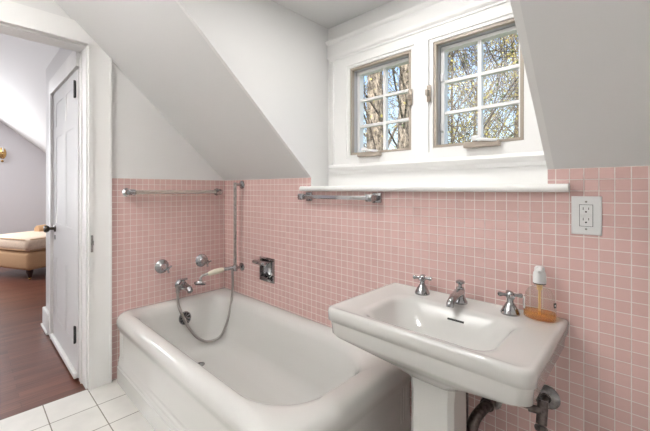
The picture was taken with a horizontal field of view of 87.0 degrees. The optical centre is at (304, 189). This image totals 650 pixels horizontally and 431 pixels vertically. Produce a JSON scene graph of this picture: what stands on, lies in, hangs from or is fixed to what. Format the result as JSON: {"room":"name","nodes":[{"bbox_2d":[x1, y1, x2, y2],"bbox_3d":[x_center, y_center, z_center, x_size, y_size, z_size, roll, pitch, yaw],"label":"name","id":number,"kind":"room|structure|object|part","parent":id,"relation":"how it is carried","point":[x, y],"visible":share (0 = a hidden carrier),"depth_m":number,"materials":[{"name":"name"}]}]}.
{"room":"bathroom","nodes":[
{"label":"bathroom","id":0,"kind":"room"},
{"bbox_2d":[0,122,45,233],"bbox_3d":[-5.428,-0.050,5.327,4.100,2.611,0.100,0,0,-45],"label":"wall","id":1,"kind":"structure","parent":0,"point":[23,168],"depth_m":5.83,"materials":[{"name":"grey paint"}]},
{"bbox_2d":[0,147,5,161],"bbox_3d":[-4.944,-0.600,5.599,0.105,0.291,0.194,0,0,-45],"label":"wall sconce","id":2,"kind":"object","parent":1,"relation":"attached to","point":[2,150],"visible":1,"depth_m":5.64,"materials":[{"name":"gold metal"}]},
{"bbox_2d":[0,33,59,152],"bbox_3d":[-3.602,-0.643,3.560,4.200,1.625,5.180,0,0,-45],"label":"ceiling","id":3,"kind":"structure","parent":0,"point":[24,63],"depth_m":3.65,"materials":[{"name":"white paint"}]},
{"bbox_2d":[46,48,79,381],"bbox_3d":[-1.795,-0.084,2.585,0.090,2.660,1.250,0,0,-45],"label":"wall","id":4,"kind":"structure","parent":0,"point":[62,54],"depth_m":2.90,"materials":[{"name":"white paint"}]},
{"bbox_2d":[41,306,48,334],"bbox_3d":[-2.164,1.106,2.925,0.115,0.160,0.291,0,0,-45],"label":"baseboard","id":5,"kind":"structure","parent":4,"relation":"attached to","point":[45,313],"depth_m":2.88,"materials":[{"name":"white paint"}]},
{"bbox_2d":[43,69,78,378],"bbox_3d":[-1.716,0.211,2.414,0.120,1.926,0.833,0,0,-45],"label":"door","id":6,"kind":"structure","parent":4,"relation":"in","point":[65,335],"depth_m":2.39,"materials":[{"name":"white paint"}]},
{"bbox_3d":[-1.966,0.301,2.633,0.074,0.058,0.058,0,0,-45],"label":"knob","id":7,"kind":"part","parent":6,"relation":"part of","materials":[{"name":"brown metal"}]},
{"bbox_3d":[-1.817,-0.569,2.568,0.039,0.182,0.246,0,0,-45],"label":"panel","id":8,"kind":"part","parent":6,"relation":"part of","materials":[{"name":"white paint"}]},
{"bbox_3d":[-1.817,-0.072,2.568,0.039,0.657,0.246,0,0,-45],"label":"panel","id":9,"kind":"part","parent":6,"relation":"part of","materials":[{"name":"white paint"}]},
{"bbox_3d":[-1.817,0.756,2.568,0.039,0.462,0.246,0,0,-45],"label":"panel","id":10,"kind":"part","parent":6,"relation":"part of","materials":[{"name":"white paint"}]},
{"bbox_3d":[-1.563,-0.569,2.313,0.039,0.182,0.246,0,0,-45],"label":"panel","id":11,"kind":"part","parent":6,"relation":"part of","materials":[{"name":"white paint"}]},
{"bbox_3d":[-1.563,-0.072,2.313,0.039,0.657,0.246,0,0,-45],"label":"panel","id":12,"kind":"part","parent":6,"relation":"part of","materials":[{"name":"white paint"}]},
{"bbox_3d":[-1.563,0.756,2.313,0.039,0.462,0.246,0,0,-45],"label":"panel","id":13,"kind":"part","parent":6,"relation":"part of","materials":[{"name":"white paint"}]},
{"bbox_2d":[49,51,78,335],"bbox_3d":[-1.744,0.153,2.453,0.024,2.065,0.968,0,0,-45],"label":"trim","id":14,"kind":"structure","parent":4,"relation":"attached to","point":[71,64],"depth_m":2.71,"materials":[{"name":"white paint"}]},
{"bbox_2d":[0,267,154,430],"bbox_3d":[-2.467,1.221,2.418,4.200,0.070,8.400,0,0,-45],"label":"floor","id":15,"kind":"structure","parent":0,"point":[33,373],"depth_m":2.08,"materials":[{"name":"brown wood"}]},
{"bbox_2d":[0,224,45,279],"bbox_3d":[-3.819,0.846,5.238,1.027,0.678,1.406,0,0,20],"label":"chaise lounge","id":16,"kind":"object","parent":15,"relation":"on","point":[26,251],"visible":0.44,"depth_m":4.53,"materials":[{"name":"beige fabric"}]},
{"bbox_2d":[0,231,45,251],"bbox_3d":[-3.766,0.722,5.208,0.908,0.183,1.387,0,0,20],"label":"seat cushion","id":17,"kind":"object","parent":16,"relation":"on","point":[29,241],"depth_m":4.54,"materials":[{"name":"beige fabric"}]},
{"bbox_3d":[-3.620,1.106,4.505,0.080,0.099,0.080,0,0,-45],"label":"leg","id":18,"kind":"part","parent":16,"relation":"part of","materials":[{"name":"brown wood"}]},
{"bbox_3d":[-3.910,0.593,5.561,0.160,0.173,0.838,0,0,20],"label":"rolled arm","id":19,"kind":"part","parent":16,"relation":"part of","materials":[{"name":"beige fabric"}]},
{"bbox_2d":[116,288,410,430],"bbox_3d":[-0.345,0.976,1.845,0.793,0.420,1.600,0,0,-45],"label":"bathtub","id":20,"kind":"object","parent":15,"relation":"on","point":[272,368],"visible":0.88,"depth_m":1.79,"materials":[{"name":"white ceramic"}]},
{"bbox_2d":[328,274,568,430],"bbox_3d":[0.484,0.769,1.221,0.495,0.831,0.668,0,0,-45],"label":"pedestal sink","id":21,"kind":"object","parent":15,"relation":"on","point":[451,346],"visible":1,"depth_m":1.14,"materials":[{"name":"white ceramic"}]},
{"bbox_2d":[413,274,431,295],"bbox_3d":[0.502,0.403,1.458,0.078,0.082,0.078,0,0,-45],"label":"tap","id":22,"kind":"object","parent":21,"relation":"on","point":[422,290],"depth_m":1.44,"materials":[{"name":"silver metal"}]},
{"bbox_3d":[0.579,0.411,1.311,0.142,0.066,0.054,0,0,-45],"label":"spout","id":23,"kind":"part","parent":21,"relation":"part of","materials":[{"name":"silver metal"}]},
{"bbox_3d":[0.610,0.369,1.342,0.034,0.030,0.034,0,0,-45],"label":"pop knob","id":24,"kind":"part","parent":21,"relation":"part of","materials":[{"name":"silver metal"}]},
{"bbox_2d":[497,290,522,316],"bbox_3d":[0.735,0.403,1.223,0.075,0.082,0.075,0,0,-45],"label":"tap","id":25,"kind":"object","parent":21,"relation":"on","point":[509,309],"depth_m":1.21,"materials":[{"name":"silver metal"}]},
{"bbox_2d":[523,266,556,320],"bbox_3d":[0.802,0.352,1.170,0.062,0.180,0.097,0,0,-45],"label":"soap dispenser","id":26,"kind":"object","parent":21,"relation":"on","point":[539,275],"visible":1,"depth_m":1.16,"materials":[{"name":"clear plastic"}]},
{"bbox_2d":[9,0,223,179],"bbox_3d":[-1.629,0.006,1.787,2.700,2.480,0.116,0,0,-45],"label":"wall","id":27,"kind":"structure","parent":0,"point":[145,145],"depth_m":2.25,"materials":[{"name":"white paint"}]},
{"bbox_2d":[0,0,111,390],"bbox_3d":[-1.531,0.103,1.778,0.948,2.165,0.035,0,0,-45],"label":"trim","id":28,"kind":"structure","parent":27,"relation":"attached to","point":[14,14],"depth_m":2.05,"materials":[{"name":"white paint"}]},
{"bbox_2d":[91,235,93,251],"bbox_3d":[-1.255,0.321,2.021,0.013,0.100,0.017,0,0,-45],"label":"strike plate","id":29,"kind":"object","parent":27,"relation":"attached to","point":[92,241],"visible":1,"depth_m":2.02,"materials":[{"name":"silver metal"}]},
{"bbox_2d":[112,178,224,379],"bbox_3d":[-0.918,0.557,2.409,0.815,1.258,0.004,0,0,-45],"label":"wall tile","id":30,"kind":"structure","parent":27,"relation":"attached to","point":[176,221],"depth_m":2.34,"materials":[{"name":"pink tile"}]},
{"bbox_2d":[155,259,171,272],"bbox_3d":[-0.944,0.525,2.307,0.096,0.096,0.102,0,0,-45],"label":"tap","id":31,"kind":"object","parent":30,"relation":"attached to","point":[162,265],"visible":1,"depth_m":2.31,"materials":[{"name":"silver metal"}]},
{"bbox_3d":[-0.916,0.525,2.279,0.066,0.066,0.023,0,0,-45],"label":"cross handle","id":32,"kind":"part","parent":31,"relation":"part of","materials":[{"name":"silver metal"}]},
{"bbox_2d":[122,188,222,196],"bbox_3d":[-0.886,0.017,2.388,0.702,0.056,0.070,0,0,-45],"label":"towel bar","id":33,"kind":"object","parent":30,"relation":"attached to","point":[126,192],"visible":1,"depth_m":2.17,"materials":[{"name":"silver metal"}]},
{"bbox_3d":[-1.113,0.017,2.163,0.063,0.056,0.070,0,0,-45],"label":"post","id":34,"kind":"part","parent":33,"relation":"part of","materials":[{"name":"silver metal"}]},
{"bbox_3d":[-0.659,0.017,2.613,0.063,0.056,0.070,0,0,-45],"label":"post","id":35,"kind":"part","parent":33,"relation":"part of","materials":[{"name":"silver metal"}]},
{"bbox_2d":[175,278,192,292],"bbox_3d":[-0.838,0.668,2.374,0.101,0.093,0.158,0,0,-45],"label":"spout","id":36,"kind":"object","parent":30,"relation":"attached to","point":[180,284],"visible":1,"depth_m":2.36,"materials":[{"name":"silver metal"}]},
{"bbox_2d":[196,254,211,266],"bbox_3d":[-0.735,0.527,2.515,0.096,0.096,0.102,0,0,-45],"label":"tap","id":37,"kind":"object","parent":30,"relation":"attached to","point":[201,260],"visible":1,"depth_m":2.52,"materials":[{"name":"silver metal"}]},
{"bbox_3d":[-0.707,0.527,2.486,0.068,0.068,0.023,0,0,-45],"label":"cross handle","id":38,"kind":"part","parent":37,"relation":"part of","materials":[{"name":"silver metal"}]},
{"bbox_2d":[175,0,327,185],"bbox_3d":[-0.247,-0.504,1.756,1.272,0.995,0.020,0,0,-45],"label":"wall","id":39,"kind":"structure","parent":0,"point":[277,55],"depth_m":1.85,"materials":[{"name":"white paint"}]},
{"bbox_2d":[225,166,649,430],"bbox_3d":[0.443,0.557,1.576,0.176,1.258,3.104,0,0,-45],"label":"wall tile","id":40,"kind":"object","parent":39,"relation":"in","point":[326,253],"depth_m":1.30,"materials":[{"name":"pink tile"}]},
{"bbox_2d":[176,266,233,342],"bbox_3d":[-0.689,0.811,2.392,0.392,0.518,0.081,0,0,-19],"label":"shower","id":41,"kind":"object","parent":40,"relation":"hanging from","point":[200,281],"visible":1,"depth_m":2.40,"materials":[{"name":"silver metal"}]},
{"bbox_3d":[-0.629,0.581,2.428,0.116,0.049,0.039,0,0,-24],"label":"handle","id":42,"kind":"part","parent":41,"relation":"part of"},
{"bbox_3d":[-0.504,0.266,2.486,0.116,0.665,0.062,0,0,-45],"label":"shower rail","id":43,"kind":"part","parent":40,"relation":"part of","materials":[{"name":"silver metal"}]},
{"bbox_2d":[252,256,274,283],"bbox_3d":[-0.262,0.539,2.305,0.134,0.163,0.152,0,0,-45],"label":"soap holder","id":44,"kind":"object","parent":40,"relation":"attached to","point":[267,265],"visible":0.95,"depth_m":2.30,"materials":[{"name":"silver metal"}]},
{"bbox_3d":[-0.255,0.539,2.312,0.008,0.163,0.152,0,0,-45],"label":"frame","id":45,"kind":"part","parent":44,"relation":"part of","materials":[{"name":"silver metal"}]},
{"bbox_2d":[298,192,380,202],"bbox_3d":[0.166,0.041,1.838,0.080,0.050,0.524,0,0,-45],"label":"towel bar","id":46,"kind":"object","parent":40,"relation":"attached to","point":[374,197],"visible":1,"depth_m":1.76,"materials":[{"name":"silver metal"}]},
{"bbox_2d":[466,393,501,430],"bbox_3d":[0.655,0.876,1.287,0.184,0.380,0.077,0,0,-31],"label":"drain pipe","id":47,"kind":"object","parent":40,"relation":"attached to","point":[485,406],"visible":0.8,"depth_m":1.25,"materials":[{"name":"silver metal"}]},
{"bbox_2d":[524,384,560,430],"bbox_3d":[0.800,0.678,1.197,0.115,0.265,0.123,0,0,-31],"label":"shutoff valve","id":48,"kind":"object","parent":40,"relation":"attached to","point":[548,398],"visible":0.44,"depth_m":1.16,"materials":[{"name":"silver metal"}]},
{"bbox_3d":[0.788,0.797,1.141,0.035,0.026,0.037,0,0,-23],"label":"valve handle","id":49,"kind":"part","parent":48,"relation":"part of","materials":[{"name":"metal"}]},
{"bbox_3d":[0.845,0.728,1.197,0.020,0.081,0.082,0,0,-45],"label":"wall plate","id":50,"kind":"part","parent":48,"relation":"part of","materials":[{"name":"silver metal"}]},
{"bbox_2d":[571,196,601,235],"bbox_3d":[0.924,0.085,1.123,0.011,0.126,0.078,0,0,-45],"label":"wall outlet","id":51,"kind":"object","parent":40,"relation":"attached to","point":[586,211],"visible":1,"depth_m":1.12,"materials":[{"name":"white plastic"}]},
{"bbox_2d":[579,204,592,226],"bbox_3d":[0.923,0.085,1.122,0.001,0.072,0.035,0,0,-45],"label":"receptacle","id":52,"kind":"object","parent":51,"relation":"attached to","point":[585,210],"depth_m":1.12,"materials":[{"name":"white plastic"}]},
{"bbox_2d":[271,0,392,28],"bbox_3d":[0.172,-1.041,1.342,1.282,0.080,1.178,0,0,-45],"label":"ceiling","id":53,"kind":"structure","parent":0,"point":[328,14],"depth_m":1.89,"materials":[{"name":"white paint"}]},
{"bbox_2d":[54,0,649,179],"bbox_3d":[0.047,-0.703,1.183,1.394,1.262,3.104,0,0,-45],"label":"ceiling","id":54,"kind":"structure","parent":0,"point":[591,58],"depth_m":1.16,"materials":[{"name":"white paint"}]},
{"bbox_2d":[328,0,546,185],"bbox_3d":[0.598,-0.518,1.765,0.120,1.067,1.198,0,0,-45],"label":"wall","id":55,"kind":"structure","parent":0,"point":[536,174],"depth_m":1.76,"materials":[{"name":"white paint"}]},
{"bbox_2d":[350,50,411,156],"bbox_3d":[0.426,-0.445,1.881,0.162,0.524,0.397,0,0,-45],"label":"window","id":56,"kind":"structure","parent":55,"relation":"in","point":[357,74],"depth_m":1.93,"materials":[{"name":"white wood"}]},
{"bbox_3d":[0.352,-0.217,1.862,0.104,0.034,0.024,0,0,39],"label":"crank handle","id":57,"kind":"part","parent":56,"relation":"part of","materials":[{"name":"white plastic"}]},
{"bbox_2d":[325,0,509,63],"bbox_3d":[0.543,-0.848,1.710,0.036,0.141,1.157,0,0,-45],"label":"trim","id":58,"kind":"structure","parent":55,"relation":"attached to","point":[426,15],"depth_m":1.75,"materials":[{"name":"white paint"}]},
{"bbox_2d":[299,184,569,191],"bbox_3d":[0.488,-0.006,1.650,0.200,0.029,1.278,0,0,-45],"label":"trim","id":59,"kind":"structure","parent":55,"relation":"attached to","point":[478,187],"depth_m":1.39,"materials":[{"name":"white paint"}]},
{"bbox_2d":[328,151,545,173],"bbox_3d":[0.553,-0.123,1.700,0.036,0.053,1.126,0,0,-45],"label":"sill","id":60,"kind":"structure","parent":55,"relation":"attached to","point":[524,158],"depth_m":1.57,"materials":[{"name":"white paint"}]},
{"bbox_2d":[332,1,542,164],"bbox_3d":[0.563,-0.463,1.698,0.024,0.628,1.112,0,0,-45],"label":"window frame","id":61,"kind":"structure","parent":55,"relation":"attached to","point":[421,44],"depth_m":1.68,"materials":[{"name":"white paint"}]},
{"bbox_2d":[425,18,523,148],"bbox_3d":[0.761,-0.445,1.543,0.162,0.524,0.401,0,0,-45],"label":"window","id":62,"kind":"structure","parent":55,"relation":"in","point":[507,27],"depth_m":1.56,"materials":[{"name":"white wood"}]},
{"bbox_3d":[0.759,-0.217,1.452,0.104,0.034,0.024,0,0,39],"label":"crank handle","id":63,"kind":"part","parent":62,"relation":"part of","materials":[{"name":"white plastic"}]},
{"bbox_2d":[510,0,553,183],"bbox_3d":[0.583,-0.504,0.921,1.272,0.995,0.020,0,0,-45],"label":"wall","id":64,"kind":"structure","parent":0,"point":[515,4],"depth_m":1.00,"materials":[{"name":"white paint"}]},
{"label":"outside","id":65,"kind":"structure","parent":0,"visible":0},
{"bbox_3d":[21.187,5.886,24.366,58.500,0.200,90.000,0,0,-45],"label":"garden","id":66,"kind":"object","parent":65,"visible":0},
{"bbox_2d":[364,44,516,151],"bbox_3d":[1.564,-2.193,8.052,9.909,15.968,10.749,0,0,-12],"label":"tree","id":67,"kind":"object","parent":66,"relation":"on","point":[377,134],"visible":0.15,"depth_m":8.19,"materials":[{"name":"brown plant"}]},
{"bbox_2d":[364,36,516,148],"bbox_3d":[1.183,-2.810,10.260,9.997,17.233,10.204,0,0,14],"label":"tree","id":68,"kind":"object","parent":66,"relation":"on","point":[395,128],"visible":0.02,"depth_m":9.11,"materials":[{"name":"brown plant"}]},
{"bbox_2d":[364,33,518,148],"bbox_3d":[3.038,-2.580,6.546,8.292,16.739,10.853,0,0,19],"label":"tree","id":69,"kind":"object","parent":66,"relation":"on","point":[403,107],"visible":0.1,"depth_m":7.17,"materials":[{"name":"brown plant"}]},
{"bbox_2d":[364,34,518,151],"bbox_3d":[3.235,-1.662,7.969,9.414,14.910,10.378,0,0,-2],"label":"tree","id":70,"kind":"object","parent":66,"relation":"on","point":[502,97],"visible":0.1,"depth_m":6.35,"materials":[{"name":"twig bark"},{"name":"yellow green leaves"}]},
{"bbox_2d":[364,38,518,146],"bbox_3d":[4.812,-3.110,12.685,12.352,17.794,11.650,0,0,-45],"label":"tree","id":71,"kind":"object","parent":66,"relation":"on","point":[452,71],"visible":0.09,"depth_m":11.46,"materials":[{"name":"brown plant"}]},
{"bbox_2d":[364,34,518,138],"bbox_3d":[7.503,-3.198,12.665,12.061,17.975,9.522,0,0,-14],"label":"tree","id":72,"kind":"object","parent":66,"relation":"on","point":[512,61],"visible":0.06,"depth_m":13.26,"materials":[{"name":"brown plant"}]},
{"bbox_2d":[365,33,518,147],"bbox_3d":[5.847,-3.261,10.293,11.586,18.100,11.538,0,0,-10],"label":"tree","id":73,"kind":"object","parent":66,"relation":"on","point":[516,46],"visible":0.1,"depth_m":10.68,"materials":[{"name":"green plant"}]},
{"bbox_2d":[365,34,518,140],"bbox_3d":[8.021,-4.005,12.137,12.750,19.591,12.122,0,0,23],"label":"tree","id":74,"kind":"object","parent":66,"relation":"on","point":[516,116],"visible":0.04,"depth_m":11.92,"materials":[{"name":"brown plant"}]},
{"bbox_2d":[388,40,518,142],"bbox_3d":[8.504,-2.550,18.852,11.439,16.684,9.492,0,0,-11],"label":"tree","id":75,"kind":"object","parent":66,"relation":"on","point":[494,40],"visible":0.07,"depth_m":17.99,"materials":[{"name":"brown plant"}]}
]}

